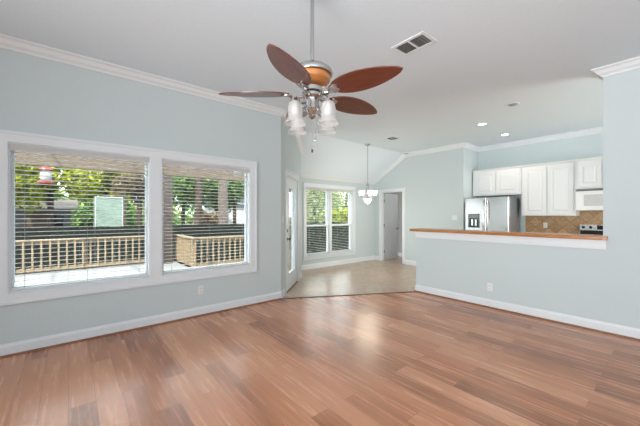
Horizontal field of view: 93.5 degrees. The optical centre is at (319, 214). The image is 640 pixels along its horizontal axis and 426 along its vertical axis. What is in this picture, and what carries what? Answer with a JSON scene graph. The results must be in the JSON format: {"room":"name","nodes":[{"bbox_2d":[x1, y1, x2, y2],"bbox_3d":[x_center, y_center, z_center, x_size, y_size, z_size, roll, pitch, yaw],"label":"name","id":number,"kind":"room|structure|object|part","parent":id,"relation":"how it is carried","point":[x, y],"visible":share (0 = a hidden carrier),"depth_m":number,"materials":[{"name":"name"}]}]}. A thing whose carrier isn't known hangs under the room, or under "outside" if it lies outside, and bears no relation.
{"room":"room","nodes":[
{"label":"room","id":0,"kind":"room"},
{"bbox_2d":[0,48,280,344],"bbox_3d":[-3.055,-0.223,2.898,6.227,3.146,0.120,0,0,-40],"label":"wall","id":1,"kind":"structure","parent":0,"point":[38,95],"depth_m":3.55,"materials":[{"name":"paint"}]},
{"bbox_2d":[8,142,149,292],"bbox_3d":[-2.564,0.025,3.317,1.201,1.449,0.132,0,0,-40],"label":"window","id":2,"kind":"structure","parent":1,"relation":"in","point":[11,191],"depth_m":3.01,"materials":[{"name":"white paint"}]},
{"bbox_2d":[10,143,148,290],"bbox_3d":[-2.539,0.024,3.288,1.183,1.422,0.064,0,0,-40],"label":"window blind","id":3,"kind":"object","parent":2,"relation":"attached to","point":[18,147],"visible":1,"depth_m":3.20,"materials":[{"name":"white plastic"}]},
{"bbox_3d":[-2.545,0.726,3.294,1.175,0.018,0.048,0,0,-40],"label":"rail","id":4,"kind":"part","parent":3,"relation":"part of","materials":[{"name":"white plastic"}]},
{"bbox_3d":[-2.527,0.038,3.273,0.003,1.358,0.002,0,0,-40],"label":"ladder cord","id":5,"kind":"part","parent":3,"relation":"part of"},
{"bbox_2d":[0,129,256,305],"bbox_3d":[-2.006,0.025,3.680,2.734,1.660,0.026,0,0,-40],"label":"trim","id":6,"kind":"structure","parent":1,"relation":"attached to","point":[156,156],"depth_m":3.56,"materials":[{"name":"white paint"}]},
{"bbox_2d":[0,291,281,358],"bbox_3d":[-3.007,1.289,2.840,6.227,0.122,0.032,0,0,-40],"label":"baseboard","id":7,"kind":"structure","parent":1,"relation":"attached to","point":[51,341],"depth_m":3.46,"materials":[{"name":"white paint"}]},
{"bbox_2d":[0,34,305,155],"bbox_3d":[-2.496,-1.478,3.371,1.054,0.397,7.649,0,0,41],"label":"trim","id":8,"kind":"structure","parent":1,"relation":"attached to","point":[6,42],"depth_m":3.50,"materials":[{"name":"white paint"}]},
{"bbox_2d":[198,285,202,294],"bbox_3d":[-1.597,1.005,4.032,0.072,0.116,0.010,0,0,-40],"label":"wall outlet","id":9,"kind":"object","parent":1,"relation":"attached to","point":[200,288],"visible":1,"depth_m":4.03,"materials":[{"name":"white plastic"}]},
{"bbox_2d":[162,159,249,274],"bbox_3d":[-1.546,0.025,4.167,1.193,1.449,0.132,0,0,-40],"label":"window","id":10,"kind":"structure","parent":1,"relation":"in","point":[246,197],"depth_m":4.49,"materials":[{"name":"white paint"}]},
{"bbox_2d":[163,160,248,273],"bbox_3d":[-1.522,0.024,4.138,1.175,1.422,0.064,0,0,-40],"label":"window blind","id":11,"kind":"object","parent":10,"relation":"attached to","point":[165,162],"visible":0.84,"depth_m":4.10,"materials":[{"name":"white plastic"}]},
{"bbox_3d":[-1.881,0.038,3.813,0.003,1.358,0.002,0,0,-40],"label":"ladder cord","id":12,"kind":"part","parent":11,"relation":"part of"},
{"bbox_3d":[-1.527,0.726,4.144,1.167,0.018,0.048,0,0,-40],"label":"rail","id":13,"kind":"part","parent":11,"relation":"part of","materials":[{"name":"white plastic"}]},
{"bbox_3d":[-1.139,0.038,4.433,0.003,1.358,0.002,0,0,-40],"label":"ladder cord","id":14,"kind":"part","parent":11,"relation":"part of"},
{"bbox_2d":[289,189,290,270],"bbox_3d":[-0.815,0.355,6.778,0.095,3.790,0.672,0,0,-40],"label":"door glass","id":15,"kind":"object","parent":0,"point":[289,189],"depth_m":6.49,"materials":[{"name":"glass"}]},
{"bbox_2d":[281,117,300,290],"bbox_3d":[-0.575,-0.223,5.709,0.120,3.146,1.720,0,0,8],"label":"wall","id":16,"kind":"structure","parent":0,"point":[290,152],"depth_m":5.14,"materials":[{"name":"paint"}]},
{"bbox_2d":[281,288,284,297],"bbox_3d":[-0.606,1.289,4.962,0.014,0.122,0.230,0,0,8],"label":"baseboard","id":17,"kind":"structure","parent":16,"relation":"attached to","point":[283,290],"depth_m":4.95,"materials":[{"name":"white paint"}]},
{"bbox_2d":[287,177,296,290],"bbox_3d":[-0.520,0.333,5.654,0.109,2.011,0.910,0,0,7],"label":"door","id":18,"kind":"structure","parent":16,"relation":"in","point":[291,184],"depth_m":5.89,"materials":[{"name":"white paint"}]},
{"bbox_2d":[285,168,299,294],"bbox_3d":[-0.568,0.278,5.658,0.146,2.145,1.150,0,0,8],"label":"trim","id":19,"kind":"structure","parent":16,"relation":"attached to","point":[288,173],"depth_m":6.12,"materials":[{"name":"white paint"}]},
{"bbox_2d":[0,292,639,425],"bbox_3d":[0.117,1.410,0.699,8.476,0.120,7.523,0,0,-40],"label":"floor","id":20,"kind":"structure","parent":0,"point":[409,358],"depth_m":2.58,"materials":[{"name":"laminate"}]},
{"bbox_2d":[0,0,639,180],"bbox_3d":[0.780,-1.334,2.450,11.738,0.925,9.360,0,0,-40],"label":"ceiling","id":21,"kind":"structure","parent":0,"point":[486,56],"depth_m":3.07,"materials":[{"name":"paint"}]},
{"bbox_2d":[219,0,402,152],"bbox_3d":[-0.008,-1.067,2.238,1.261,1.219,1.301,0,0,-40],"label":"ceiling fan","id":22,"kind":"object","parent":21,"relation":"hanging from","point":[311,75],"visible":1,"depth_m":2.10,"materials":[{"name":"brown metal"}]},
{"bbox_3d":[-0.482,-0.885,2.209,0.520,0.008,0.205,0,12,-1],"label":"blade","id":23,"kind":"part","parent":22,"relation":"part of","materials":[{"name":"brown wood"}]},
{"bbox_3d":[-0.185,-0.885,1.808,0.205,0.008,0.520,13,4,17],"label":"blade","id":24,"kind":"part","parent":22,"relation":"part of","materials":[{"name":"brown wood"}]},
{"bbox_3d":[-0.172,-0.737,2.098,0.052,0.094,0.052,0,0,-40],"label":"bulb","id":25,"kind":"part","parent":22,"relation":"part of","materials":[{"name":"glass"}]},
{"bbox_3d":[-0.192,-0.885,2.616,0.205,0.008,0.520,-13,4,-18],"label":"blade","id":26,"kind":"part","parent":22,"relation":"part of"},
{"bbox_3d":[-0.172,-0.737,2.328,0.052,0.094,0.052,0,0,-40],"label":"bulb","id":27,"kind":"part","parent":22,"relation":"part of","materials":[{"name":"glass"}]},
{"bbox_3d":[0.058,-0.737,2.328,0.052,0.094,0.052,0,0,-40],"label":"bulb","id":28,"kind":"part","parent":22,"relation":"part of","materials":[{"name":"glass"}]},
{"bbox_3d":[0.058,-0.737,2.098,0.052,0.094,0.052,0,0,-40],"label":"bulb","id":29,"kind":"part","parent":22,"relation":"part of","materials":[{"name":"white glass"}]},
{"bbox_3d":[0.284,-0.885,2.466,0.520,0.008,0.205,0,-12,-36],"label":"blade","id":30,"kind":"part","parent":22,"relation":"part of","materials":[{"name":"wood"}]},
{"bbox_3d":[0.289,-0.885,1.966,0.520,0.008,0.205,0,-12,35],"label":"blade","id":31,"kind":"part","parent":22,"relation":"part of","materials":[{"name":"brown wood"}]},
{"bbox_2d":[358,144,377,204],"bbox_3d":[1.118,-0.958,7.142,0.468,1.436,0.478,0,0,-40],"label":"chandelier","id":32,"kind":"object","parent":21,"relation":"hanging from","point":[367,200],"visible":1,"depth_m":7.11,"materials":[{"name":"glass"}]},
{"bbox_3d":[1.131,-1.196,7.147,0.013,0.891,0.014,0,0,-40],"label":"stem","id":33,"kind":"part","parent":32,"relation":"part of","materials":[{"name":"silver metal"}]},
{"bbox_2d":[384,136,399,139],"bbox_3d":[1.583,-1.669,6.574,0.260,0.014,0.240,0,0,-40],"label":"ceiling vent","id":34,"kind":"object","parent":21,"relation":"in","point":[392,137],"visible":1,"depth_m":6.57,"materials":[{"name":"white paint"}]},
{"bbox_2d":[391,31,436,55],"bbox_3d":[0.918,-1.669,2.956,0.240,0.014,0.360,0,0,-40],"label":"ceiling vent","id":35,"kind":"object","parent":21,"relation":"in","point":[422,39],"visible":1,"depth_m":2.94,"materials":[{"name":"metal"}]},
{"bbox_2d":[505,102,519,106],"bbox_3d":[2.915,-1.665,4.559,0.192,0.021,0.192,0,0,-40],"label":"recessed light","id":36,"kind":"object","parent":21,"relation":"in","point":[512,104],"visible":1,"depth_m":4.54,"materials":[{"name":"white paint"}]},
{"bbox_2d":[301,178,373,264],"bbox_3d":[0.374,0.150,8.131,3.401,2.400,0.120,0,0,-40],"label":"wall","id":37,"kind":"structure","parent":0,"point":[364,212],"depth_m":8.69,"materials":[{"name":"paint"}]},
{"bbox_2d":[303,182,356,259],"bbox_3d":[0.304,0.160,7.961,1.865,1.910,0.050,0,0,-40],"label":"trim","id":38,"kind":"structure","parent":37,"relation":"attached to","point":[305,185],"depth_m":7.76,"materials":[{"name":"white paint"}]},
{"bbox_2d":[307,187,352,255],"bbox_3d":[0.245,0.160,8.031,1.644,1.719,0.132,0,0,-40],"label":"window","id":39,"kind":"structure","parent":37,"relation":"in","point":[329,193],"depth_m":8.00,"materials":[{"name":"white paint"}]},
{"bbox_3d":[-0.078,0.629,7.755,0.770,0.744,0.040,0,0,-40],"label":"sash","id":40,"kind":"part","parent":39,"relation":"part of","materials":[{"name":"white paint"}]},
{"bbox_3d":[-0.105,-0.199,7.788,0.770,0.974,0.040,0,0,-40],"label":"sash","id":41,"kind":"part","parent":39,"relation":"part of","materials":[{"name":"white paint"}]},
{"bbox_2d":[307,187,351,254],"bbox_3d":[0.270,0.159,8.002,1.626,1.692,0.064,0,0,-40],"label":"window blind","id":42,"kind":"object","parent":39,"relation":"attached to","point":[349,192],"visible":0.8,"depth_m":7.92,"materials":[{"name":"white plastic"}]},
{"bbox_3d":[-0.263,0.173,7.533,0.003,1.628,0.002,0,0,-40],"label":"ladder cord","id":43,"kind":"part","parent":42,"relation":"part of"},
{"bbox_3d":[0.265,0.996,8.008,1.618,0.018,0.048,0,0,-40],"label":"rail","id":44,"kind":"part","parent":42,"relation":"part of","materials":[{"name":"white plastic"}]},
{"bbox_3d":[0.826,0.173,8.442,0.003,1.628,0.002,0,0,-40],"label":"ladder cord","id":45,"kind":"part","parent":42,"relation":"part of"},
{"bbox_3d":[0.574,0.629,8.301,0.770,0.744,0.040,0,0,-40],"label":"sash","id":46,"kind":"part","parent":39,"relation":"part of","materials":[{"name":"white paint"}]},
{"bbox_2d":[301,256,378,269],"bbox_3d":[0.474,1.289,8.006,3.208,0.122,0.200,0,0,-40],"label":"baseboard","id":47,"kind":"structure","parent":37,"relation":"attached to","point":[353,260],"depth_m":8.12,"materials":[{"name":"white paint"}]},
{"bbox_2d":[282,291,416,298],"bbox_3d":[0.550,1.346,5.078,2.360,0.008,0.044,0,0,-11],"label":"trim","id":48,"kind":"structure","parent":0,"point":[404,291],"depth_m":5.05,"materials":[{"name":"brown wood"}]},
{"bbox_2d":[283,256,415,297],"bbox_3d":[3.231,1.410,4.732,5.773,0.120,9.720,0,0,-40],"label":"floor tile","id":49,"kind":"structure","parent":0,"point":[390,275],"depth_m":6.30,"materials":[{"name":"tile"}]},
{"bbox_2d":[465,197,519,231],"bbox_3d":[3.881,0.482,6.829,0.727,1.735,0.905,0,0,-40],"label":"refrigerator","id":50,"kind":"object","parent":49,"relation":"on","point":[489,213],"visible":0.47,"depth_m":6.58,"materials":[{"name":"grey metal"}]},
{"bbox_3d":[3.540,0.122,6.837,0.080,1.015,0.456,0,0,-40],"label":"door","id":51,"kind":"part","parent":50,"relation":"part of","materials":[{"name":"silver metal"}]},
{"bbox_3d":[3.607,0.110,6.649,0.076,0.860,0.026,0,0,-40],"label":"handle","id":52,"kind":"part","parent":50,"relation":"part of","materials":[{"name":"silver metal"}]},
{"bbox_3d":[3.664,0.110,6.580,0.076,0.860,0.026,0,0,-40],"label":"handle","id":53,"kind":"part","parent":50,"relation":"part of","materials":[{"name":"silver metal"}]},
{"bbox_3d":[3.833,0.122,6.486,0.080,1.015,0.441,0,0,-40],"label":"door","id":54,"kind":"part","parent":50,"relation":"part of","materials":[{"name":"silver metal"}]},
{"bbox_2d":[579,224,602,234],"bbox_3d":[5.179,0.767,5.519,0.731,1.165,0.760,0,0,-40],"label":"range","id":55,"kind":"object","parent":49,"relation":"on","point":[595,229],"visible":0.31,"depth_m":5.85,"materials":[{"name":"silver metal"}]},
{"bbox_3d":[5.401,0.355,5.704,0.002,0.110,0.730,0,0,-40],"label":"panel","id":56,"kind":"part","parent":55,"relation":"part of","materials":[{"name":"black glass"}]},
{"bbox_2d":[384,192,401,252],"bbox_3d":[2.848,0.100,8.758,1.199,2.500,3.050,0,0,-40],"label":"wall","id":57,"kind":"structure","parent":0,"point":[399,194],"depth_m":9.84,"materials":[{"name":"beige paint"}]},
{"bbox_2d":[374,147,464,260],"bbox_3d":[2.538,-0.223,8.115,0.100,3.146,2.680,0,0,-40],"label":"wall","id":58,"kind":"structure","parent":0,"point":[433,183],"depth_m":7.74,"materials":[{"name":"paint"}]},
{"bbox_2d":[384,194,398,259],"bbox_3d":[2.143,0.351,9.188,0.720,1.973,0.160,0,0,-40],"label":"door","id":59,"kind":"structure","parent":58,"relation":"in","point":[391,228],"depth_m":9.14,"materials":[{"name":"white paint"}]},
{"bbox_2d":[379,188,404,263],"bbox_3d":[2.084,0.302,8.638,0.126,2.095,0.885,0,0,-40],"label":"trim","id":60,"kind":"structure","parent":58,"relation":"attached to","point":[381,192],"depth_m":8.88,"materials":[{"name":"white paint"}]},
{"bbox_2d":[405,260,415,265],"bbox_3d":[2.846,1.289,7.658,0.014,0.122,1.585,0,0,-40],"label":"baseboard","id":61,"kind":"structure","parent":58,"relation":"attached to","point":[408,262],"depth_m":8.13,"materials":[{"name":"white paint"}]},
{"bbox_2d":[301,127,602,184],"bbox_3d":[4.287,-1.296,6.105,9.975,0.761,2.982,0,0,27],"label":"trim","id":62,"kind":"structure","parent":58,"relation":"attached to","point":[599,129],"depth_m":7.27,"materials":[{"name":"white paint"}]},
{"bbox_2d":[465,148,477,197],"bbox_3d":[3.706,-0.223,7.409,0.787,3.146,0.100,0,0,-40],"label":"wall","id":63,"kind":"structure","parent":0,"point":[471,157],"depth_m":7.26,"materials":[{"name":"paint"}]},
{"bbox_2d":[416,68,639,328],"bbox_3d":[3.732,-0.223,2.982,0.120,3.146,6.192,0,0,-40],"label":"wall","id":64,"kind":"structure","parent":0,"point":[563,280],"depth_m":3.55,"materials":[{"name":"paint"}]},
{"bbox_2d":[487,283,492,290],"bbox_3d":[2.474,1.050,4.387,0.010,0.116,0.072,0,0,-40],"label":"wall outlet","id":65,"kind":"object","parent":64,"relation":"attached to","point":[489,285],"visible":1,"depth_m":4.38,"materials":[{"name":"white plastic"}]},
{"bbox_2d":[410,228,607,239],"bbox_3d":[2.547,0.265,4.482,0.375,0.044,2.551,0,0,-40],"label":"bar","id":66,"kind":"object","parent":64,"relation":"on","point":[482,232],"visible":0.9,"depth_m":4.09,"materials":[{"name":"wood"}]},
{"bbox_2d":[415,231,606,249],"bbox_3d":[2.473,0.341,4.368,0.036,0.108,2.451,0,0,-40],"label":"trim","id":67,"kind":"structure","parent":64,"relation":"attached to","point":[559,242],"depth_m":4.06,"materials":[{"name":"white paint"}]},
{"bbox_2d":[414,285,639,340],"bbox_3d":[3.709,1.289,2.984,0.152,0.122,6.224,0,0,-40],"label":"baseboard","id":68,"kind":"structure","parent":64,"relation":"attached to","point":[631,333],"depth_m":3.90,"materials":[{"name":"white paint"}]},
{"bbox_2d":[591,56,639,79],"bbox_3d":[4.478,-1.629,2.089,0.306,0.095,3.864,0,0,-40],"label":"trim","id":69,"kind":"structure","parent":64,"relation":"attached to","point":[633,63],"depth_m":3.34,"materials":[{"name":"white paint"}]},
{"bbox_2d":[478,133,602,233],"bbox_3d":[6.069,-0.223,5.110,0.108,3.146,6.460,0,0,-40],"label":"wall","id":70,"kind":"structure","parent":0,"point":[587,146],"depth_m":6.42,"materials":[{"name":"paint"}]},
{"bbox_2d":[472,166,521,196],"bbox_3d":[4.160,-0.760,7.027,0.378,0.620,1.020,0,0,-40],"label":"upper cabinet","id":71,"kind":"object","parent":70,"relation":"attached to","point":[504,181],"visible":0.99,"depth_m":6.87,"materials":[{"name":"white paint"}]},
{"bbox_3d":[3.885,-0.735,7.090,0.027,0.510,0.440,0,0,-40],"label":"door","id":72,"kind":"part","parent":71,"relation":"part of","materials":[{"name":"white paint"}]},
{"bbox_3d":[4.028,-1.048,6.917,0.034,0.045,1.020,0,0,-40],"label":"cornice","id":73,"kind":"part","parent":71,"relation":"part of","materials":[{"name":"white paint"}]},
{"bbox_3d":[4.188,-0.735,6.727,0.027,0.510,0.445,0,0,-40],"label":"door","id":74,"kind":"part","parent":71,"relation":"part of","materials":[{"name":"white paint"}]},
{"bbox_2d":[521,160,579,215],"bbox_3d":[4.782,-0.527,6.282,0.378,1.085,0.910,0,0,-40],"label":"upper cabinet","id":75,"kind":"object","parent":70,"relation":"attached to","point":[548,189],"visible":0.99,"depth_m":6.13,"materials":[{"name":"white paint"}]},
{"bbox_3d":[4.515,-0.502,6.336,0.027,0.975,0.395,0,0,-40],"label":"door","id":76,"kind":"part","parent":75,"relation":"part of","materials":[{"name":"white paint"}]},
{"bbox_3d":[4.650,-1.048,6.172,0.034,0.045,0.910,0,0,-40],"label":"cornice","id":77,"kind":"part","parent":75,"relation":"part of","materials":[{"name":"white paint"}]},
{"bbox_3d":[4.794,-0.502,6.002,0.027,0.975,0.395,0,0,-40],"label":"door","id":78,"kind":"part","parent":75,"relation":"part of","materials":[{"name":"white paint"}]},
{"bbox_2d":[575,156,602,189],"bbox_3d":[5.306,-0.782,5.624,0.418,0.575,0.767,0,0,-40],"label":"upper cabinet","id":79,"kind":"object","parent":70,"relation":"attached to","point":[589,171],"visible":0.52,"depth_m":5.63,"materials":[{"name":"white paint"}]},
{"bbox_3d":[5.159,-1.048,5.501,0.034,0.045,0.767,0,0,-40],"label":"cornice","id":80,"kind":"part","parent":79,"relation":"part of","materials":[{"name":"white paint"}]},
{"bbox_2d":[576,188,602,210],"bbox_3d":[5.291,-0.285,5.611,0.458,0.406,0.757,0,0,-40],"label":"microwave","id":81,"kind":"object","parent":79,"relation":"attached to","point":[586,199],"visible":0.4,"depth_m":5.62,"materials":[{"name":"white plastic"}]},
{"bbox_3d":[5.045,-0.757,5.639,0.027,0.465,0.325,0,0,-40],"label":"door","id":82,"kind":"part","parent":79,"relation":"part of","materials":[{"name":"white paint"}]},
{"label":"outside","id":83,"kind":"structure","parent":0,"visible":0},
{"bbox_2d":[15,261,186,285],"bbox_3d":[-5.120,1.535,5.504,13.200,0.050,6.487,0,0,-40],"label":"floor","id":84,"kind":"structure","parent":83,"point":[99,270],"depth_m":7.77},
{"bbox_2d":[15,235,144,273],"bbox_3d":[-7.738,1.074,7.374,7.580,0.872,0.140,0,0,-40],"label":"deck railing","id":85,"kind":"object","parent":84,"relation":"on","point":[119,238],"visible":0.56,"depth_m":8.27,"materials":[{"name":"brown wood"}]},
{"bbox_3d":[-7.738,0.720,7.374,7.580,0.090,0.038,0,0,-40],"label":"rail","id":86,"kind":"part","parent":85,"relation":"part of","materials":[{"name":"brown wood"}]},
{"bbox_3d":[-7.738,0.656,7.374,7.580,0.037,0.140,0,0,-40],"label":"rail","id":87,"kind":"part","parent":85,"relation":"part of","materials":[{"name":"brown wood"}]},
{"bbox_3d":[-7.738,1.415,7.374,7.580,0.090,0.038,0,0,-40],"label":"rail","id":88,"kind":"part","parent":85,"relation":"part of","materials":[{"name":"brown wood"}]},
{"bbox_3d":[-6.568,1.093,8.407,0.090,0.835,0.046,0,0,-40],"label":"post","id":89,"kind":"part","parent":85,"relation":"part of","materials":[{"name":"brown wood"}]},
{"bbox_2d":[15,150,243,263],"bbox_3d":[-4.781,-0.250,5.644,12.900,3.520,6.247,0,0,-40],"label":"patio cover","id":90,"kind":"object","parent":84,"relation":"on","point":[167,225],"visible":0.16,"depth_m":9.06,"materials":[{"name":"beige wood"}]},
{"bbox_2d":[37,166,53,183],"bbox_3d":[-6.466,-1.131,7.108,0.300,0.798,0.300,0,0,-40],"label":"bird feeder","id":91,"kind":"object","parent":90,"relation":"hanging from","point":[41,169],"visible":0.72,"depth_m":7.03,"materials":[{"name":"red plastic"}]},
{"bbox_2d":[37,180,53,183],"bbox_3d":[-6.466,-0.771,7.108,0.300,0.080,0.300,0,0,-40],"label":"tray","id":92,"kind":"object","parent":91,"relation":"on","point":[41,182],"depth_m":7.01,"materials":[{"name":"red plastic"}]},
{"bbox_2d":[40,170,51,179],"bbox_3d":[-6.466,-0.927,7.108,0.210,0.230,0.210,0,0,-40],"label":"bottle","id":93,"kind":"object","parent":91,"relation":"on","point":[41,173],"depth_m":7.04,"materials":[{"name":"glass"}]},
{"bbox_3d":[-4.839,0.130,9.457,0.320,2.760,0.320,0,0,-40],"label":"post","id":94,"kind":"part","parent":90,"relation":"part of","materials":[{"name":"brown wood"}]},
{"bbox_2d":[174,234,196,266],"bbox_3d":[-4.125,1.074,9.180,0.140,0.872,1.860,0,0,-40],"label":"deck railing","id":95,"kind":"object","parent":84,"relation":"on","point":[183,239],"visible":0.83,"depth_m":9.14,"materials":[{"name":"brown wood"}]},
{"bbox_3d":[-4.125,0.656,9.180,0.140,0.037,1.860,0,0,-40],"label":"rail","id":96,"kind":"part","parent":95,"relation":"part of","materials":[{"name":"brown wood"}]},
{"bbox_2d":[191,235,243,266],"bbox_3d":[-2.206,1.074,9.441,3.480,0.872,0.140,0,0,-40],"label":"deck railing","id":97,"kind":"object","parent":84,"relation":"on","point":[222,238],"visible":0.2,"depth_m":8.70,"materials":[{"name":"brown wood"}]},
{"bbox_3d":[-3.523,1.093,8.397,0.090,0.835,0.046,0,0,-40],"label":"post","id":98,"kind":"part","parent":97,"relation":"part of","materials":[{"name":"brown wood"}]},
{"bbox_3d":[-2.206,0.656,9.441,3.480,0.037,0.140,0,0,-40],"label":"rail","id":99,"kind":"part","parent":97,"relation":"part of","materials":[{"name":"brown wood"}]},
{"bbox_3d":[-2.206,0.720,9.441,3.480,0.090,0.038,0,0,-40],"label":"rail","id":100,"kind":"part","parent":97,"relation":"part of","materials":[{"name":"brown wood"}]},
{"bbox_3d":[-2.206,1.415,9.441,3.480,0.090,0.038,0,0,-40],"label":"rail","id":101,"kind":"part","parent":97,"relation":"part of","materials":[{"name":"brown wood"}]},
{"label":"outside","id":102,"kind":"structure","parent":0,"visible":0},
{"bbox_2d":[33,218,332,272],"bbox_3d":[-59.172,2.400,148.809,400.000,0.300,295.727,0,0,-40],"label":"ground","id":103,"kind":"structure","parent":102,"point":[189,218],"depth_m":15.93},
{"bbox_2d":[15,164,21,190],"bbox_3d":[-13.172,-0.502,10.830,3.680,5.504,3.985,0,0,-17],"label":"tree","id":104,"kind":"object","parent":103,"relation":"on","point":[20,172],"visible":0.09,"depth_m":12.04,"materials":[{"name":"green plant"}]},
{"bbox_2d":[15,200,78,262],"bbox_3d":[-15.063,0.725,14.520,5.300,3.051,3.000,0,0,-40],"label":"garden shed","id":105,"kind":"object","parent":103,"relation":"on","point":[59,204],"visible":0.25,"depth_m":14.48,"materials":[{"name":"wood"}]},
{"bbox_3d":[-13.439,1.025,14.292,0.800,2.350,0.029,0,0,-40],"label":"door","id":106,"kind":"part","parent":105,"relation":"part of","materials":[{"name":"wood"}]},
{"bbox_2d":[15,164,103,266],"bbox_3d":[-11.787,-0.471,13.009,4.259,5.442,2.575,0,0,2],"label":"tree","id":107,"kind":"object","parent":103,"relation":"on","point":[41,192],"visible":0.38,"depth_m":12.78,"materials":[{"name":"green plant"}]},
{"bbox_3d":[-11.792,-1.606,12.998,4.255,3.172,2.562,0,0,3],"label":"crown","id":108,"kind":"part","parent":107,"relation":"part of","materials":[{"name":"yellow plant"}]},
{"bbox_2d":[54,187,73,221],"bbox_3d":[-19.361,-0.226,20.365,5.411,4.952,5.344,0,0,-40],"label":"tree","id":109,"kind":"object","parent":103,"relation":"on","point":[59,195],"visible":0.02,"depth_m":21.00,"materials":[{"name":"green plant"}]},
{"bbox_2d":[64,170,134,201],"bbox_3d":[-10.781,-0.516,15.147,3.253,5.532,3.363,0,0,-40],"label":"tree","id":110,"kind":"object","parent":103,"relation":"on","point":[98,193],"visible":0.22,"depth_m":14.65,"materials":[{"name":"green plant"}]},
{"bbox_2d":[71,192,144,237],"bbox_3d":[-15.466,0.003,21.940,4.902,4.494,4.408,0,0,29],"label":"tree","id":111,"kind":"object","parent":103,"relation":"on","point":[130,219],"visible":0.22,"depth_m":20.99,"materials":[{"name":"green plant"}]},
{"bbox_2d":[94,191,125,226],"bbox_3d":[-8.376,0.650,12.014,1.002,3.200,0.820,0,0,-40],"label":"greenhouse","id":112,"kind":"object","parent":103,"relation":"on","point":[105,201],"visible":0.4,"depth_m":11.70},
{"bbox_3d":[-7.808,0.650,12.045,0.090,3.200,0.100,0,0,-40],"label":"post","id":113,"kind":"part","parent":112,"relation":"part of","materials":[{"name":"white wood"}]},
{"bbox_2d":[110,172,144,224],"bbox_3d":[-7.927,0.007,13.536,2.581,4.486,1.878,0,0,10],"label":"tree","id":114,"kind":"object","parent":103,"relation":"on","point":[130,184],"visible":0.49,"depth_m":13.26,"materials":[{"name":"green plant"}]},
{"bbox_3d":[-7.927,-1.289,13.536,2.581,1.895,1.879,0,0,10],"label":"crown","id":115,"kind":"part","parent":114,"relation":"part of","materials":[{"name":"green plant"}]},
{"bbox_2d":[131,198,180,225],"bbox_3d":[-14.624,-0.076,26.296,5.272,4.652,5.224,0,0,-40],"label":"tree","id":116,"kind":"object","parent":103,"relation":"on","point":[175,211],"visible":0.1,"depth_m":26.12,"materials":[{"name":"green plant"}]},
{"bbox_2d":[15,222,348,274],"bbox_3d":[-2.749,1.329,15.008,33.026,1.842,0.160,0,0,-40],"label":"fence","id":117,"kind":"object","parent":103,"relation":"on","point":[218,230],"visible":0.16,"depth_m":10.98,"materials":[{"name":"wood"}]},
{"bbox_2d":[173,176,217,223],"bbox_3d":[-8.842,-0.661,19.415,4.462,5.823,4.517,0,0,-40],"label":"tree","id":118,"kind":"object","parent":103,"relation":"on","point":[206,186],"visible":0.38,"depth_m":18.89,"materials":[{"name":"green plant"}]},
{"bbox_2d":[194,178,202,224],"bbox_3d":[-5.636,-2.169,14.437,1.808,8.921,1.953,0,0,-40],"label":"tree","id":119,"kind":"object","parent":103,"relation":"on","point":[198,205],"visible":0.02,"depth_m":14.11,"materials":[{"name":"brown plant"}]},
{"bbox_2d":[58,184,344,225],"bbox_3d":[-17.532,0.240,42.521,61.363,8.100,12.390,0,0,-40],"label":"tree belt","id":120,"kind":"object","parent":103,"relation":"on","point":[187,217],"visible":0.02,"depth_m":39.44,"materials":[{"name":"green plant"}]},
{"bbox_2d":[189,210,217,224],"bbox_3d":[-6.516,0.952,17.240,1.724,2.596,1.728,0,0,34],"label":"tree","id":121,"kind":"object","parent":103,"relation":"on","point":[206,219],"visible":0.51,"depth_m":16.97,"materials":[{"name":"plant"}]},
{"bbox_2d":[202,179,243,222],"bbox_3d":[-5.819,-0.789,20.465,4.531,6.078,4.310,0,0,-40],"label":"tree","id":122,"kind":"object","parent":103,"relation":"on","point":[213,200],"visible":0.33,"depth_m":20.11,"materials":[{"name":"green plant"}]},
{"bbox_2d":[218,180,227,223],"bbox_3d":[-4.691,-2.369,14.277,1.980,9.267,1.863,0,0,-40],"label":"tree","id":123,"kind":"object","parent":103,"relation":"on","point":[222,190],"visible":0.02,"depth_m":14.08,"materials":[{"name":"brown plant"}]},
{"bbox_2d":[204,196,243,222],"bbox_3d":[-6.360,0.200,27.654,7.900,4.101,4.000,0,0,-40],"label":"house","id":124,"kind":"structure","parent":103,"relation":"on","point":[240,206],"depth_m":25.10,"materials":[{"name":"white"}]},
{"bbox_2d":[307,202,341,222],"bbox_3d":[0.145,-0.384,37.606,5.624,5.267,6.007,0,0,-40],"label":"tree","id":125,"kind":"object","parent":103,"relation":"on","point":[333,219],"visible":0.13,"depth_m":36.09,"materials":[{"name":"green plant"}]},
{"bbox_2d":[307,190,343,221],"bbox_3d":[-0.303,-0.704,21.212,4.575,5.908,4.948,0,0,-38],"label":"tree","id":126,"kind":"object","parent":103,"relation":"on","point":[315,209],"visible":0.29,"depth_m":20.16,"materials":[{"name":"green plant"}]},
{"bbox_2d":[307,226,348,252],"bbox_3d":[2.633,1.368,16.457,1.301,2.006,9.496,0,0,43],"label":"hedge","id":127,"kind":"object","parent":103,"relation":"on","point":[338,234],"visible":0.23,"depth_m":14.02,"materials":[{"name":"green plant"}]},
{"bbox_2d":[332,208,347,245],"bbox_3d":[1.261,0.921,17.173,1.331,2.659,1.396,0,0,-40],"label":"tree","id":128,"kind":"object","parent":103,"relation":"on","point":[339,217],"visible":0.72,"depth_m":16.86,"materials":[{"name":"green plant"}]},
{"bbox_3d":[1.261,0.107,17.173,1.331,1.031,1.396,0,0,-40],"label":"crown","id":129,"kind":"part","parent":128,"relation":"part of","materials":[{"name":"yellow plant"}]},
{"bbox_2d":[332,192,347,221],"bbox_3d":[2.346,-0.602,25.177,4.343,5.704,3.955,0,0,15],"label":"tree","id":130,"kind":"object","parent":103,"relation":"on","point":[345,205],"visible":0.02,"depth_m":24.47,"materials":[{"name":"plant"}]},
{"bbox_3d":[2.346,-1.481,25.177,4.343,3.946,3.955,0,0,15],"label":"crown","id":131,"kind":"part","parent":130,"relation":"part of","materials":[{"name":"green plant"}]}
]}

